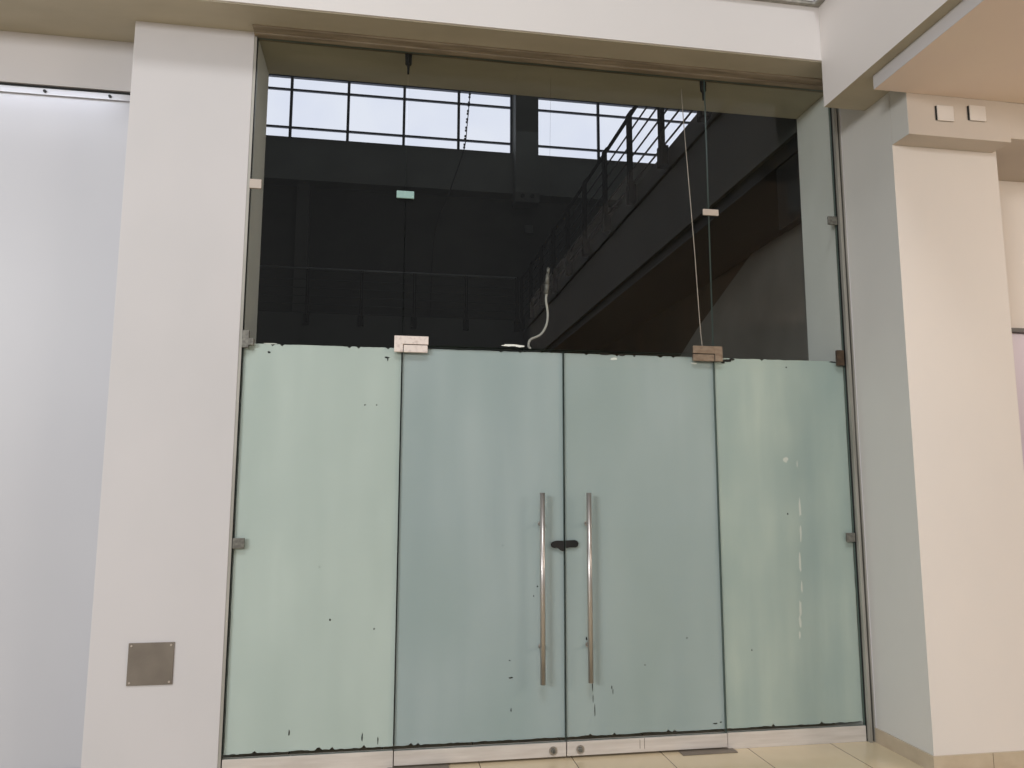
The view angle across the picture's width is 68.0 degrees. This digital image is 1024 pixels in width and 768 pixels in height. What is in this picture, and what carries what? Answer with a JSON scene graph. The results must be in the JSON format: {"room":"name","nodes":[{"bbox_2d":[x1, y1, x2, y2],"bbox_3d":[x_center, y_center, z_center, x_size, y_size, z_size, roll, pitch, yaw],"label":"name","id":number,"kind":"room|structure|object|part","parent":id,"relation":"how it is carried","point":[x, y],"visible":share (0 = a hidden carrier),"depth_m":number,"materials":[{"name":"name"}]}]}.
{"room":"shopping mall corridor","nodes":[
{"label":"shopping mall corridor","id":0,"kind":"room"},
{"bbox_2d":[0,31,133,92],"bbox_3d":[-3.885,-1.828,4.110,3.627,0.298,0.170,1,-8,-9],"label":"wall","id":1,"kind":"structure","parent":0,"point":[25,58],"depth_m":4.25,"materials":[{"name":"paint"}]},
{"bbox_2d":[0,83,129,94],"bbox_3d":[-3.886,-1.666,4.096,3.627,0.028,0.155,1,-8,-9],"label":"slot","id":2,"kind":"structure","parent":1,"relation":"attached to","point":[8,84],"depth_m":4.25,"materials":[{"name":"black"}]},
{"bbox_2d":[81,21,254,767],"bbox_3d":[-1.773,-0.001,4.104,0.622,3.922,0.390,1,-8,-9],"label":"column","id":3,"kind":"structure","parent":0,"point":[161,569],"depth_m":3.90,"materials":[{"name":"paint"}]},
{"bbox_2d":[126,642,174,685],"bbox_3d":[-1.769,1.369,3.715,0.211,0.200,0.010,1,-8,-9],"label":"cover plate","id":4,"kind":"object","parent":3,"relation":"attached to","point":[151,663],"visible":1,"depth_m":3.71,"materials":[{"name":"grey metal"}]},
{"bbox_2d":[222,38,407,767],"bbox_3d":[-1.013,0.008,4.045,0.836,3.893,0.050,1,-8,-9],"label":"glass panel","id":5,"kind":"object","parent":3,"relation":"in","point":[311,661],"depth_m":3.94,"materials":[{"name":"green glass"}]},
{"bbox_3d":[-1.015,1.897,3.799,0.828,0.084,0.034,1,-8,-9],"label":"rail","id":6,"kind":"part","parent":5,"relation":"part of","materials":[{"name":"silver metal"}]},
{"bbox_2d":[0,0,821,78],"bbox_3d":[-1.784,-1.971,4.156,7.780,0.006,0.462,1,-8,-9],"label":"ceiling beam","id":7,"kind":"structure","parent":3,"relation":"attached to","point":[114,20],"depth_m":4.18,"materials":[{"name":"paint"}]},
{"bbox_2d":[253,24,822,92],"bbox_3d":[0.314,-1.907,4.493,3.529,0.022,0.120,1,-8,-9],"label":"channel","id":8,"kind":"object","parent":3,"relation":"attached to","point":[260,31],"visible":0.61,"depth_m":4.44,"materials":[{"name":"aluminium"}]},
{"bbox_2d":[394,52,722,361],"bbox_3d":[0.294,-1.020,4.403,1.905,1.756,0.054,1,-8,-9],"label":"window","id":9,"kind":"structure","parent":8,"relation":"attached to","point":[399,341],"depth_m":4.40,"materials":[{"name":"clear glass"}]},
{"bbox_2d":[394,345,565,765],"bbox_3d":[-0.153,0.870,4.049,0.895,2.164,0.096,1,-8,-9],"label":"door","id":10,"kind":"structure","parent":9,"relation":"attached to","point":[480,643],"depth_m":4.07,"materials":[{"name":"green glass"}]},
{"bbox_3d":[-0.160,1.912,3.938,0.895,0.070,0.038,1,-8,-9],"label":"rail","id":11,"kind":"part","parent":10,"relation":"part of","materials":[{"name":"silver metal"}]},
{"bbox_3d":[0.163,1.080,4.039,0.028,0.994,0.028,1,-8,-9],"label":"bar handle","id":12,"kind":"part","parent":10,"relation":"part of","materials":[{"name":"metal"}]},
{"bbox_2d":[563,351,727,755],"bbox_3d":[0.736,0.891,4.194,0.895,2.164,0.096,1,-8,-9],"label":"door","id":13,"kind":"structure","parent":9,"relation":"attached to","point":[644,633],"depth_m":4.22,"materials":[{"name":"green glass"}]},
{"bbox_3d":[0.418,1.087,4.080,0.028,0.994,0.028,1,-8,-9],"label":"bar handle","id":14,"kind":"part","parent":13,"relation":"part of","materials":[{"name":"metal"}]},
{"bbox_3d":[0.729,1.933,4.082,0.895,0.070,0.038,1,-8,-9],"label":"rail","id":15,"kind":"part","parent":13,"relation":"part of","materials":[{"name":"silver metal"}]},
{"bbox_2d":[260,41,822,118],"bbox_3d":[0.261,-1.879,4.731,3.473,0.012,0.360,1,-8,-9],"label":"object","id":16,"kind":"structure","parent":3,"relation":"attached to","point":[280,58],"depth_m":4.70,"materials":[{"name":"paint"}]},
{"bbox_2d":[527,95,550,348],"bbox_3d":[0.140,-1.049,4.505,0.083,1.745,0.202,-7,-10,41],"label":"cable","id":17,"kind":"object","parent":16,"relation":"hanging from","point":[546,283],"visible":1,"depth_m":4.47,"materials":[{"name":"grey plastic"}]},
{"bbox_3d":[0.131,-0.361,4.408,0.078,0.356,0.188,-6,-10,38],"label":"cord","id":18,"kind":"part","parent":17,"relation":"part of","materials":[{"name":"grey plastic"}]},
{"bbox_2d":[681,89,702,345],"bbox_3d":[1.133,-1.028,4.653,0.056,1.742,0.145,7,-10,-40],"label":"string","id":19,"kind":"object","parent":16,"relation":"hanging from","point":[681,89],"visible":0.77,"depth_m":4.69,"materials":[{"name":"beige"}]},
{"bbox_2d":[223,41,268,757],"bbox_3d":[-1.565,0.011,4.180,0.215,3.920,0.365,1,-8,-9],"label":"wall","id":20,"kind":"structure","parent":0,"point":[253,268],"depth_m":4.32,"materials":[{"name":"paint"}]},
{"bbox_2d":[218,36,257,767],"bbox_3d":[-1.431,-0.001,3.988,0.016,3.893,0.048,1,-8,-9],"label":"channel","id":21,"kind":"object","parent":20,"relation":"attached to","point":[239,376],"visible":1,"depth_m":3.94,"materials":[{"name":"metal"}]},
{"bbox_2d":[258,184,617,550],"bbox_3d":[-0.608,-0.314,17.256,12.800,8.060,0.190,1,-8,-9],"label":"wall","id":22,"kind":"structure","parent":0,"point":[350,229],"depth_m":17.23,"materials":[{"name":"black paint"}]},
{"bbox_2d":[292,183,310,312],"bbox_3d":[-4.627,-2.815,16.692,0.270,3.250,0.259,1,-8,-9],"label":"pilaster","id":23,"kind":"object","parent":22,"relation":"attached to","point":[301,254],"visible":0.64,"depth_m":16.61,"materials":[{"name":"grey paint"}]},
{"bbox_2d":[256,311,523,372],"bbox_3d":[-3.335,-0.825,15.868,6.949,0.890,1.750,1,-8,-9],"label":"gallery edge","id":24,"kind":"structure","parent":22,"relation":"attached to","point":[282,328],"depth_m":15.12,"materials":[{"name":"paint"}]},
{"bbox_2d":[258,265,519,331],"bbox_3d":[-3.232,-1.722,15.079,6.855,1.158,0.118,1,-8,-9],"label":"gallery railing","id":25,"kind":"object","parent":24,"relation":"attached to","point":[306,315],"visible":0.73,"depth_m":15.22,"materials":[{"name":"metal"}]},
{"bbox_3d":[-4.027,-1.753,14.944,0.056,1.120,0.095,1,-8,-9],"label":"post","id":26,"kind":"part","parent":25,"relation":"part of","materials":[{"name":"metal"}]},
{"bbox_3d":[-2.996,-1.728,15.113,0.056,1.120,0.095,1,-8,-9],"label":"post","id":27,"kind":"part","parent":25,"relation":"part of","materials":[{"name":"metal"}]},
{"bbox_3d":[-3.261,-1.721,15.091,6.800,0.020,0.020,1,-8,-9],"label":"rail","id":28,"kind":"part","parent":25,"relation":"part of","materials":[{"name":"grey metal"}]},
{"bbox_3d":[-3.262,-1.558,15.069,6.800,0.020,0.020,1,-8,-9],"label":"rail","id":29,"kind":"part","parent":25,"relation":"part of","materials":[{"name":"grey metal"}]},
{"bbox_3d":[-3.262,-1.394,15.047,6.800,0.020,0.020,1,-8,-9],"label":"rail","id":30,"kind":"part","parent":25,"relation":"part of","materials":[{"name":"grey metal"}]},
{"bbox_3d":[-3.261,-2.048,15.135,6.800,0.020,0.020,1,-8,-9],"label":"rail","id":31,"kind":"part","parent":25,"relation":"part of","materials":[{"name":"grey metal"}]},
{"bbox_3d":[-3.261,-1.885,15.113,6.800,0.020,0.020,1,-8,-9],"label":"rail","id":32,"kind":"part","parent":25,"relation":"part of","materials":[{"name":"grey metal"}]},
{"bbox_3d":[-3.264,-2.269,15.184,6.800,0.046,0.046,1,-8,-9],"label":"handrail","id":33,"kind":"part","parent":25,"relation":"part of","materials":[{"name":"grey metal"}]},
{"bbox_3d":[-1.965,-1.703,15.281,0.056,1.120,0.095,1,-8,-9],"label":"post","id":34,"kind":"part","parent":25,"relation":"part of","materials":[{"name":"metal"}]},
{"bbox_3d":[-0.934,-1.678,15.449,0.056,1.120,0.095,1,-8,-9],"label":"post","id":35,"kind":"part","parent":25,"relation":"part of","materials":[{"name":"metal"}]},
{"bbox_3d":[0.097,-1.653,15.618,0.056,1.120,0.095,1,-8,-9],"label":"post","id":36,"kind":"part","parent":25,"relation":"part of","materials":[{"name":"metal"}]},
{"bbox_2d":[430,91,470,315],"bbox_3d":[-1.356,-4.180,17.033,0.890,6.140,0.050,1,-8,-9],"label":"cord","id":37,"kind":"object","parent":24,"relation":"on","point":[469,96],"visible":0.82,"depth_m":17.08,"materials":[{"name":"black plastic"}]},
{"bbox_2d":[264,74,696,206],"bbox_3d":[-0.567,-6.284,17.881,12.800,3.940,0.650,1,-8,-9],"label":"wall","id":38,"kind":"structure","parent":0,"point":[289,161],"depth_m":17.14,"materials":[{"name":"black paint"}]},
{"bbox_2d":[266,74,511,152],"bbox_3d":[-3.075,-6.111,17.220,6.225,1.470,0.100,1,-8,-9],"label":"window","id":39,"kind":"structure","parent":38,"relation":"in","point":[297,106],"depth_m":17.29,"materials":[{"name":"grey"}]},
{"bbox_2d":[513,95,538,208],"bbox_3d":[0.323,-6.167,17.460,0.545,4.280,0.429,1,-8,-9],"label":"wall column","id":40,"kind":"structure","parent":38,"relation":"attached to","point":[525,108],"depth_m":17.22,"materials":[{"name":"paint"}]},
{"bbox_3d":[0.316,-4.158,17.205,0.545,0.229,0.399,1,-8,-9],"label":"plate","id":41,"kind":"part","parent":40,"relation":"part of","materials":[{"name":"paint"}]},
{"bbox_2d":[538,97,696,163],"bbox_3d":[2.798,-5.970,18.179,4.570,1.470,0.100,1,-8,-9],"label":"window","id":42,"kind":"structure","parent":38,"relation":"in","point":[570,128],"depth_m":18.08,"materials":[{"name":"grey"}]},
{"bbox_2d":[233,553,1023,767],"bbox_3d":[1.025,1.431,-0.454,28.000,0.120,34.900,1,-8,-9],"label":"floor","id":43,"kind":"structure","parent":0,"point":[864,754],"depth_m":4.01,"materials":[{"name":"beige tile"}]},
{"bbox_2d":[0,85,129,767],"bbox_3d":[-3.878,0.117,3.771,3.624,3.591,0.065,1,-8,-9],"label":"wall panel","id":44,"kind":"object","parent":43,"relation":"on","point":[63,152],"visible":0.83,"depth_m":4.01,"materials":[{"name":"white paint"}]},
{"bbox_2d":[390,764,448,767],"bbox_3d":[-0.473,1.943,3.839,0.310,0.005,0.069,1,-8,-9],"label":"floor hinge","id":45,"kind":"object","parent":43,"relation":"on","point":[434,765],"visible":1,"depth_m":3.86,"materials":[{"name":"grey metal"}]},
{"bbox_2d":[678,748,737,755],"bbox_3d":[1.056,1.979,4.088,0.310,0.005,0.069,1,-8,-9],"label":"floor hinge","id":46,"kind":"object","parent":43,"relation":"on","point":[717,750],"visible":1,"depth_m":4.08,"materials":[{"name":"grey metal"}]},
{"bbox_2d":[1012,333,1023,467],"bbox_3d":[3.965,0.882,4.716,2.559,2.359,0.090,1,-8,-9],"label":"panel","id":47,"kind":"object","parent":43,"relation":"on","point":[1017,338],"visible":0.02,"depth_m":4.65,"materials":[{"name":"grey"}]},
{"bbox_2d":[562,258,747,557],"bbox_3d":[1.916,1.008,10.759,0.150,3.715,11.570,1,-8,-9],"label":"wall","id":48,"kind":"structure","parent":0,"point":[671,330],"depth_m":9.66,"materials":[{"name":"paint"}]},
{"bbox_2d":[680,223,808,621],"bbox_3d":[2.207,0.698,8.431,0.039,3.710,6.700,1,-8,-9],"label":"wall","id":49,"kind":"structure","parent":0,"point":[760,314],"depth_m":7.24,"materials":[{"name":"grey paint"}]},
{"bbox_2d":[797,96,862,724],"bbox_3d":[1.991,0.098,4.756,0.041,3.917,0.365,1,-8,-9],"label":"wall","id":50,"kind":"structure","parent":0,"point":[814,153],"depth_m":4.89,"materials":[{"name":"paint"}]},
{"bbox_2d":[704,80,866,748],"bbox_3d":[1.588,0.070,4.470,0.828,3.893,0.050,1,-8,-9],"label":"glass panel","id":51,"kind":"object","parent":50,"relation":"in","point":[791,650],"depth_m":4.36,"materials":[{"name":"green glass"}]},
{"bbox_3d":[1.583,1.959,4.223,0.827,0.084,0.034,1,-8,-9],"label":"rail","id":52,"kind":"part","parent":51,"relation":"part of","materials":[{"name":"silver metal"}]},
{"bbox_2d":[776,152,801,230],"bbox_3d":[1.994,-1.360,5.353,0.070,0.465,0.350,1,-8,-9],"label":"strip","id":53,"kind":"object","parent":50,"relation":"attached to","point":[788,179],"visible":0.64,"depth_m":5.37,"materials":[{"name":"black"}]},
{"bbox_2d":[840,92,1023,755],"bbox_3d":[2.381,0.069,4.546,0.658,3.920,0.860,1,-8,-9],"label":"column","id":54,"kind":"structure","parent":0,"point":[942,468],"depth_m":4.14,"materials":[{"name":"paint"}]},
{"bbox_2d":[828,107,876,742],"bbox_3d":[2.023,0.080,4.536,0.050,3.893,0.060,1,-8,-9],"label":"channel","id":55,"kind":"object","parent":54,"relation":"attached to","point":[835,116],"visible":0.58,"depth_m":4.49,"materials":[{"name":"metal"}]},
{"bbox_2d":[875,728,1023,767],"bbox_3d":[2.411,1.946,4.085,0.682,0.077,0.469,1,-8,-9],"label":"baseboard","id":56,"kind":"structure","parent":54,"relation":"attached to","point":[1007,759],"depth_m":3.87,"materials":[{"name":"tile"}]},
{"bbox_2d":[889,91,1010,152],"bbox_3d":[2.452,-1.496,4.256,0.630,0.314,0.139,1,-8,-9],"label":"capital","id":57,"kind":"structure","parent":54,"relation":"attached to","point":[914,123],"depth_m":4.19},
{"bbox_2d":[935,105,953,121],"bbox_3d":[2.372,-1.483,4.164,0.107,0.088,0.010,1,-8,-9],"label":"plate","id":58,"kind":"object","parent":57,"relation":"attached to","point":[942,113],"visible":1,"depth_m":4.16,"materials":[{"name":"paint"}]},
{"bbox_2d":[967,105,985,121],"bbox_3d":[2.569,-1.495,4.199,0.107,0.088,0.010,1,-8,-9],"label":"plate","id":59,"kind":"object","parent":57,"relation":"attached to","point":[975,113],"visible":1,"depth_m":4.19,"materials":[{"name":"paint"}]},
{"bbox_2d":[996,102,1023,181],"bbox_3d":[3.992,-1.431,4.808,2.587,0.290,0.727,1,-8,-9],"label":"wall","id":60,"kind":"structure","parent":54,"relation":"attached to","point":[1010,158],"depth_m":4.40,"materials":[{"name":"paint"}]},
{"bbox_2d":[874,0,1023,103],"bbox_3d":[4.820,-2.132,0.384,4.412,0.079,8.368,1,-8,-9],"label":"ceiling","id":61,"kind":"structure","parent":0,"point":[981,56],"depth_m":3.84,"materials":[{"name":"paint"}]},
{"bbox_2d":[819,0,962,110],"bbox_3d":[3.574,-2.732,0.441,2.081,1.120,8.728,1,-8,-9],"label":"beam","id":62,"kind":"structure","parent":61,"relation":"on","point":[858,38],"depth_m":4.15,"materials":[{"name":"paint"}]},
{"bbox_2d":[755,0,824,7],"bbox_3d":[-1.162,-2.956,-0.318,7.518,0.078,8.728,1,-8,-9],"label":"trim","id":63,"kind":"structure","parent":62,"relation":"attached to","point":[809,3],"depth_m":4.51,"materials":[{"name":"metal"}]},
{"bbox_2d":[873,0,983,88],"bbox_3d":[2.642,-2.184,0.028,0.002,0.078,8.368,1,-8,-9],"label":"ceiling edge","id":64,"kind":"structure","parent":61,"relation":"attached to","point":[964,7],"depth_m":3.72,"materials":[{"name":"paint"}]},
{"bbox_2d":[998,181,1023,327],"bbox_3d":[3.961,-0.779,4.984,2.559,0.954,0.200,1,-8,-9],"label":"wall","id":65,"kind":"structure","parent":0,"point":[1011,193],"depth_m":4.76,"materials":[{"name":"paint"}]},
{"bbox_2d":[1011,328,1023,333],"bbox_3d":[3.962,-0.295,4.907,2.559,0.024,0.225,1,-8,-9],"label":"trim","id":66,"kind":"structure","parent":65,"relation":"attached to","point":[1014,330],"depth_m":4.66,"materials":[{"name":"grey"}]},
{"bbox_3d":[1.440,-3.916,5.242,12.800,12.000,0.500,1,-8,-9],"label":"wall","id":67,"kind":"structure","parent":0,"visible":0},
{"bbox_2d":[0,0,820,60],"bbox_3d":[-0.208,-2.335,4.549,11.000,0.826,0.642,1,-8,-9],"label":"beam","id":68,"kind":"structure","parent":67,"relation":"attached to","point":[753,27],"depth_m":4.34,"materials":[{"name":"paint"}]},
{"bbox_3d":[6.766,-2.925,12.515,0.100,12.000,12.550,1,-8,-9],"label":"wall","id":69,"kind":"structure","parent":0,"visible":0},
{"bbox_2d":[524,112,797,374],"bbox_3d":[3.837,-1.274,11.744,5.850,1.070,12.270,1,-8,-9],"label":"staircase","id":70,"kind":"structure","parent":69,"relation":"attached to","point":[632,273],"depth_m":7.77,"materials":[{"name":"paint"}]},
{"bbox_2d":[520,105,710,328],"bbox_3d":[1.060,-2.372,10.562,0.118,1.158,10.355,1,-8,-9],"label":"gallery railing","id":71,"kind":"object","parent":70,"relation":"attached to","point":[662,154],"visible":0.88,"depth_m":9.71,"materials":[{"name":"metal"}]},
{"bbox_3d":[0.220,-1.710,15.572,0.095,1.120,0.056,1,-8,-9],"label":"post","id":72,"kind":"part","parent":71,"relation":"part of","materials":[{"name":"metal"}]},
{"bbox_3d":[0.383,-1.842,14.589,0.095,1.120,0.056,1,-8,-9],"label":"post","id":73,"kind":"part","parent":71,"relation":"part of","materials":[{"name":"metal"}]},
{"bbox_3d":[0.547,-1.974,13.606,0.095,1.120,0.056,1,-8,-9],"label":"post","id":74,"kind":"part","parent":71,"relation":"part of","materials":[{"name":"metal"}]},
{"bbox_3d":[0.711,-2.106,12.623,0.095,1.120,0.056,1,-8,-9],"label":"post","id":75,"kind":"part","parent":71,"relation":"part of","materials":[{"name":"metal"}]},
{"bbox_3d":[0.874,-2.238,11.641,0.095,1.120,0.056,1,-8,-9],"label":"post","id":76,"kind":"part","parent":71,"relation":"part of","materials":[{"name":"metal"}]},
{"bbox_3d":[1.101,-2.926,10.615,0.046,0.046,10.300,1,-8,-9],"label":"handrail","id":77,"kind":"part","parent":71,"relation":"part of","materials":[{"name":"metal"}]},
{"bbox_3d":[1.081,-2.703,10.582,0.020,0.020,10.300,1,-8,-9],"label":"rail","id":78,"kind":"part","parent":71,"relation":"part of","materials":[{"name":"grey metal"}]},
{"bbox_3d":[1.038,-2.370,10.658,0.095,1.120,0.056,1,-8,-9],"label":"post","id":79,"kind":"part","parent":71,"relation":"part of","materials":[{"name":"metal"}]},
{"bbox_3d":[1.081,-2.539,10.560,0.020,0.020,10.300,1,-8,-9],"label":"rail","id":80,"kind":"part","parent":71,"relation":"part of","materials":[{"name":"grey metal"}]},
{"bbox_3d":[1.081,-2.376,10.538,0.020,0.020,10.300,1,-8,-9],"label":"rail","id":81,"kind":"part","parent":71,"relation":"part of","materials":[{"name":"grey metal"}]},
{"bbox_3d":[1.202,-2.502,9.675,0.095,1.120,0.056,1,-8,-9],"label":"post","id":82,"kind":"part","parent":71,"relation":"part of","materials":[{"name":"metal"}]},
{"bbox_3d":[1.365,-2.634,8.692,0.095,1.120,0.056,1,-8,-9],"label":"post","id":83,"kind":"part","parent":71,"relation":"part of","materials":[{"name":"metal"}]},
{"bbox_3d":[1.529,-2.766,7.710,0.095,1.120,0.056,1,-8,-9],"label":"post","id":84,"kind":"part","parent":71,"relation":"part of","materials":[{"name":"metal"}]}
]}

